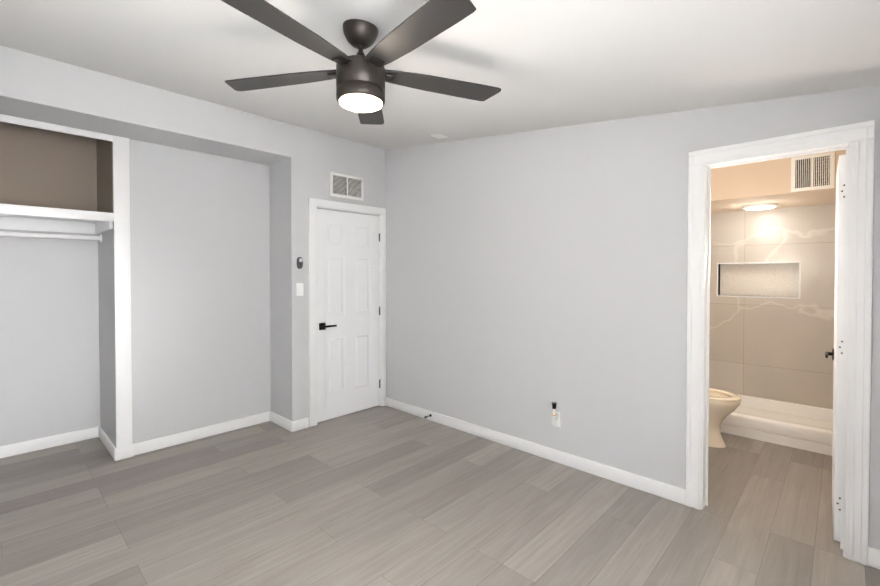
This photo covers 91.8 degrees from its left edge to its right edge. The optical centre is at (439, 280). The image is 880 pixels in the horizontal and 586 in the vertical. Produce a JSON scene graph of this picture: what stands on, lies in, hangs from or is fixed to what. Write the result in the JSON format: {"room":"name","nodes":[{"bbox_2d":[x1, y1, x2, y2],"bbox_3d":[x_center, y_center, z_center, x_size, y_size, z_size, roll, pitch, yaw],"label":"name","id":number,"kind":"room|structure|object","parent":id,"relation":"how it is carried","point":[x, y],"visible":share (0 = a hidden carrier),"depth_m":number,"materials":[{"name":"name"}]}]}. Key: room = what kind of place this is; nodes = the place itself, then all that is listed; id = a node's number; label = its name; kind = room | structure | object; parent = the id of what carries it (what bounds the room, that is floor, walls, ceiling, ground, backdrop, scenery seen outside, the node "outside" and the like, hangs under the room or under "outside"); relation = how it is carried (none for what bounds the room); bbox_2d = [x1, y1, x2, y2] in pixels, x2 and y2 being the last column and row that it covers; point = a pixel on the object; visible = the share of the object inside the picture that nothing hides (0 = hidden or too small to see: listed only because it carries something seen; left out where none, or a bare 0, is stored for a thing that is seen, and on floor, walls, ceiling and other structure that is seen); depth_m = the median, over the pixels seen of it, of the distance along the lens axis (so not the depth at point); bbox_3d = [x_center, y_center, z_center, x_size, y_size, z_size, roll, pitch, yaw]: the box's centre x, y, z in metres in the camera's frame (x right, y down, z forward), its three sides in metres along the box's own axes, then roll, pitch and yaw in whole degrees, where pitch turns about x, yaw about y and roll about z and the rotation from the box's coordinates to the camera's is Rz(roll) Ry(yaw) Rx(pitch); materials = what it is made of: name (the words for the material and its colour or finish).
{"room":"empty bedroom","nodes":[
{"label":"empty bedroom","id":0,"kind":"room"},
{"bbox_2d":[0,229,99,445],"bbox_3d":[-3.463,-0.112,3.238,0.120,2.950,1.350,1,1,43],"label":"wall","id":1,"kind":"structure","parent":0,"point":[49,343],"depth_m":3.46,"materials":[{"name":"grey paint"}]},
{"bbox_2d":[0,427,95,457],"bbox_3d":[-3.372,1.317,3.256,0.016,0.092,1.230,1,1,43],"label":"baseboard","id":2,"kind":"structure","parent":1,"relation":"attached to","point":[89,433],"depth_m":3.45,"materials":[{"name":"white wood"}]},
{"bbox_2d":[0,203,113,233],"bbox_3d":[-3.124,-0.446,2.995,0.698,0.115,1.230,1,1,43],"label":"closet shelf","id":3,"kind":"object","parent":1,"relation":"attached to","point":[24,217],"visible":1,"depth_m":3.28,"materials":[{"name":"white wood"}]},
{"bbox_2d":[0,121,112,212],"bbox_3d":[-3.131,-0.919,2.994,0.679,0.830,1.230,1,1,43],"label":"wall","id":4,"kind":"structure","parent":0,"point":[45,168],"depth_m":3.44,"materials":[{"name":"brown paint"}]},
{"bbox_2d":[98,139,270,446],"bbox_3d":[-2.338,-0.122,3.932,0.800,2.950,1.204,1,1,43],"label":"wall","id":5,"kind":"structure","parent":0,"point":[200,273],"depth_m":3.61,"materials":[{"name":"grey paint"}]},
{"bbox_2d":[96,426,123,460],"bbox_3d":[-2.692,1.313,3.469,0.630,0.092,0.046,1,1,43],"label":"baseboard","id":6,"kind":"structure","parent":5,"relation":"attached to","point":[117,454],"depth_m":3.34,"materials":[{"name":"white wood"}]},
{"bbox_2d":[0,45,384,420],"bbox_3d":[-1.948,-0.115,3.449,0.430,2.950,3.740,1,1,43],"label":"wall","id":7,"kind":"structure","parent":0,"point":[302,162],"depth_m":3.68,"materials":[{"name":"grey paint"}]},
{"bbox_2d":[0,114,132,447],"bbox_3d":[-2.843,0.144,2.807,0.018,2.450,1.330,1,1,43],"label":"trim","id":8,"kind":"structure","parent":7,"relation":"attached to","point":[122,269],"depth_m":3.24,"materials":[{"name":"white wood"}]},
{"bbox_2d":[268,411,299,431],"bbox_3d":[-1.462,1.306,3.960,0.423,0.092,0.042,1,1,43],"label":"baseboard","id":9,"kind":"structure","parent":7,"relation":"attached to","point":[292,426],"depth_m":3.90,"materials":[{"name":"white wood"}]},
{"bbox_2d":[297,257,302,268],"bbox_3d":[-1.261,-0.158,3.842,0.026,0.106,0.052,1,1,43],"label":"remote","id":10,"kind":"object","parent":7,"relation":"attached to","point":[299,262],"visible":1,"depth_m":3.83,"materials":[{"name":"grey plastic"}]},
{"bbox_2d":[296,283,303,295],"bbox_3d":[-1.265,0.082,3.853,0.010,0.116,0.070,1,1,43],"label":"rocker light switch","id":11,"kind":"object","parent":7,"relation":"attached to","point":[299,289],"visible":1,"depth_m":3.85,"materials":[{"name":"white plastic"}]},
{"bbox_2d":[330,172,362,200],"bbox_3d":[-0.916,-0.924,4.205,0.012,0.228,0.385,1,1,43],"label":"air vent","id":12,"kind":"object","parent":7,"relation":"in","point":[345,186],"visible":1,"depth_m":4.20,"materials":[{"name":"white metal"}]},
{"bbox_2d":[308,198,385,426],"bbox_3d":[-0.932,0.292,4.283,0.127,2.110,0.900,1,1,43],"label":"door frame","id":13,"kind":"structure","parent":7,"relation":"attached to","point":[314,204],"depth_m":3.98,"materials":[{"name":"white wood"}]},
{"bbox_2d":[317,208,379,422],"bbox_3d":[-0.894,0.330,4.272,0.093,2.020,0.761,1,1,43],"label":"bedroom door","id":14,"kind":"structure","parent":7,"relation":"in","point":[348,314],"depth_m":4.25,"materials":[{"name":"white paint"}]},
{"bbox_2d":[0,406,879,585],"bbox_3d":[0.083,1.393,3.202,5.410,0.060,6.200,1,1,43],"label":"floor","id":15,"kind":"structure","parent":0,"point":[381,496],"depth_m":2.48,"materials":[{"name":"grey wood"}]},
{"bbox_2d":[709,387,740,447],"bbox_3d":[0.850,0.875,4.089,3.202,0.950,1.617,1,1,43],"label":"toilet","id":16,"kind":"object","parent":15,"relation":"on","point":[723,404],"visible":0.19,"depth_m":3.46,"materials":[{"name":"beige ceramic"}]},
{"bbox_2d":[721,393,832,455],"bbox_3d":[2.897,1.259,3.984,1.472,0.185,0.788,1,1,43],"label":"bathtub","id":17,"kind":"object","parent":15,"relation":"on","point":[799,426],"depth_m":3.70,"materials":[{"name":"white ceramic"}]},
{"bbox_2d":[0,0,879,149],"bbox_3d":[-0.337,-1.175,1.819,4.130,0.603,3.630,1,1,43],"label":"ceiling","id":18,"kind":"structure","parent":0,"point":[543,64],"depth_m":2.09,"materials":[{"name":"white paint"}]},
{"bbox_2d":[221,0,500,124],"bbox_3d":[-0.353,-0.949,1.858,1.304,0.365,1.310,1,1,43],"label":"ceiling fan","id":19,"kind":"object","parent":18,"relation":"hanging from","point":[360,77],"visible":1,"depth_m":1.80,"materials":[{"name":"black metal"}]},
{"bbox_2d":[430,134,447,138],"bbox_3d":[-0.008,-1.266,3.744,0.110,0.020,0.110,1,1,43],"label":"detector","id":20,"kind":"object","parent":18,"relation":"attached to","point":[439,136],"visible":0.96,"depth_m":3.73,"materials":[{"name":"white plastic"}]},
{"bbox_2d":[385,85,879,549],"bbox_3d":[0.905,-0.112,3.241,4.000,2.950,0.120,1,1,43],"label":"wall","id":21,"kind":"structure","parent":0,"point":[532,276],"depth_m":3.12,"materials":[{"name":"grey paint"}]},
{"bbox_2d":[385,397,684,504],"bbox_3d":[0.460,1.312,3.592,2.875,0.092,0.013,1,1,43],"label":"baseboard","id":22,"kind":"structure","parent":21,"relation":"attached to","point":[654,487],"depth_m":3.19,"materials":[{"name":"white wood"}]},
{"bbox_2d":[552,402,560,426],"bbox_3d":[0.856,1.005,3.184,0.070,0.182,0.054,1,1,43],"label":"electrical outlet","id":23,"kind":"object","parent":21,"relation":"attached to","point":[556,418],"visible":0.96,"depth_m":3.18,"materials":[{"name":"white plastic"}]},
{"bbox_2d":[685,120,874,565],"bbox_3d":[1.827,0.303,2.362,0.787,2.145,0.140,1,1,43],"label":"door frame","id":24,"kind":"structure","parent":21,"relation":"attached to","point":[856,141],"depth_m":2.16,"materials":[{"name":"white wood"}]},
{"bbox_2d":[825,155,845,541],"bbox_3d":[2.284,0.356,2.446,0.118,2.018,0.614,1,1,43],"label":"bathroom door","id":25,"kind":"structure","parent":21,"relation":"in","point":[836,353],"depth_m":2.23,"materials":[{"name":"white paint"}]},
{"bbox_2d":[868,546,879,569],"bbox_3d":[2.180,1.336,1.965,0.304,0.092,0.013,1,1,43],"label":"baseboard","id":26,"kind":"structure","parent":21,"relation":"attached to","point":[873,553],"depth_m":2.05,"materials":[{"name":"white wood"}]},
{"bbox_2d":[709,203,835,408],"bbox_3d":[3.210,0.322,4.300,1.500,2.050,0.123,1,1,43],"label":"wall tile","id":27,"kind":"structure","parent":0,"point":[772,284],"depth_m":4.18,"materials":[{"name":"tile"}]},
{"bbox_2d":[711,149,845,213],"bbox_3d":[2.850,-0.872,3.902,1.500,0.350,0.930,1,1,43],"label":"soffit","id":28,"kind":"structure","parent":0,"point":[735,188],"depth_m":3.56,"materials":[{"name":"beige paint"}]},
{"bbox_2d":[742,203,777,209],"bbox_3d":[2.965,-0.678,3.954,0.270,0.038,0.270,1,1,43],"label":"bathroom ceiling light","id":29,"kind":"object","parent":28,"relation":"attached to","point":[760,206],"visible":1,"depth_m":3.88,"materials":[{"name":"white glass"}]},
{"bbox_2d":[791,151,834,191],"bbox_3d":[2.845,-0.826,3.258,0.250,0.270,0.012,1,1,43],"label":"air vent register","id":30,"kind":"object","parent":28,"relation":"attached to","point":[813,172],"visible":1,"depth_m":3.25,"materials":[{"name":"white metal"}]},
{"bbox_3d":[-1.943,-0.078,0.953,5.230,2.950,0.120,1,1,43],"label":"wall","id":31,"kind":"structure","parent":0,"visible":0},
{"bbox_2d":[0,231,101,241],"bbox_3d":[-3.159,-0.334,3.017,0.064,0.064,1.208,1,1,43],"label":"rail","id":32,"kind":"object","parent":31,"relation":"attached to","point":[39,235],"visible":1,"depth_m":3.22,"materials":[{"name":"white metal"}]}
]}

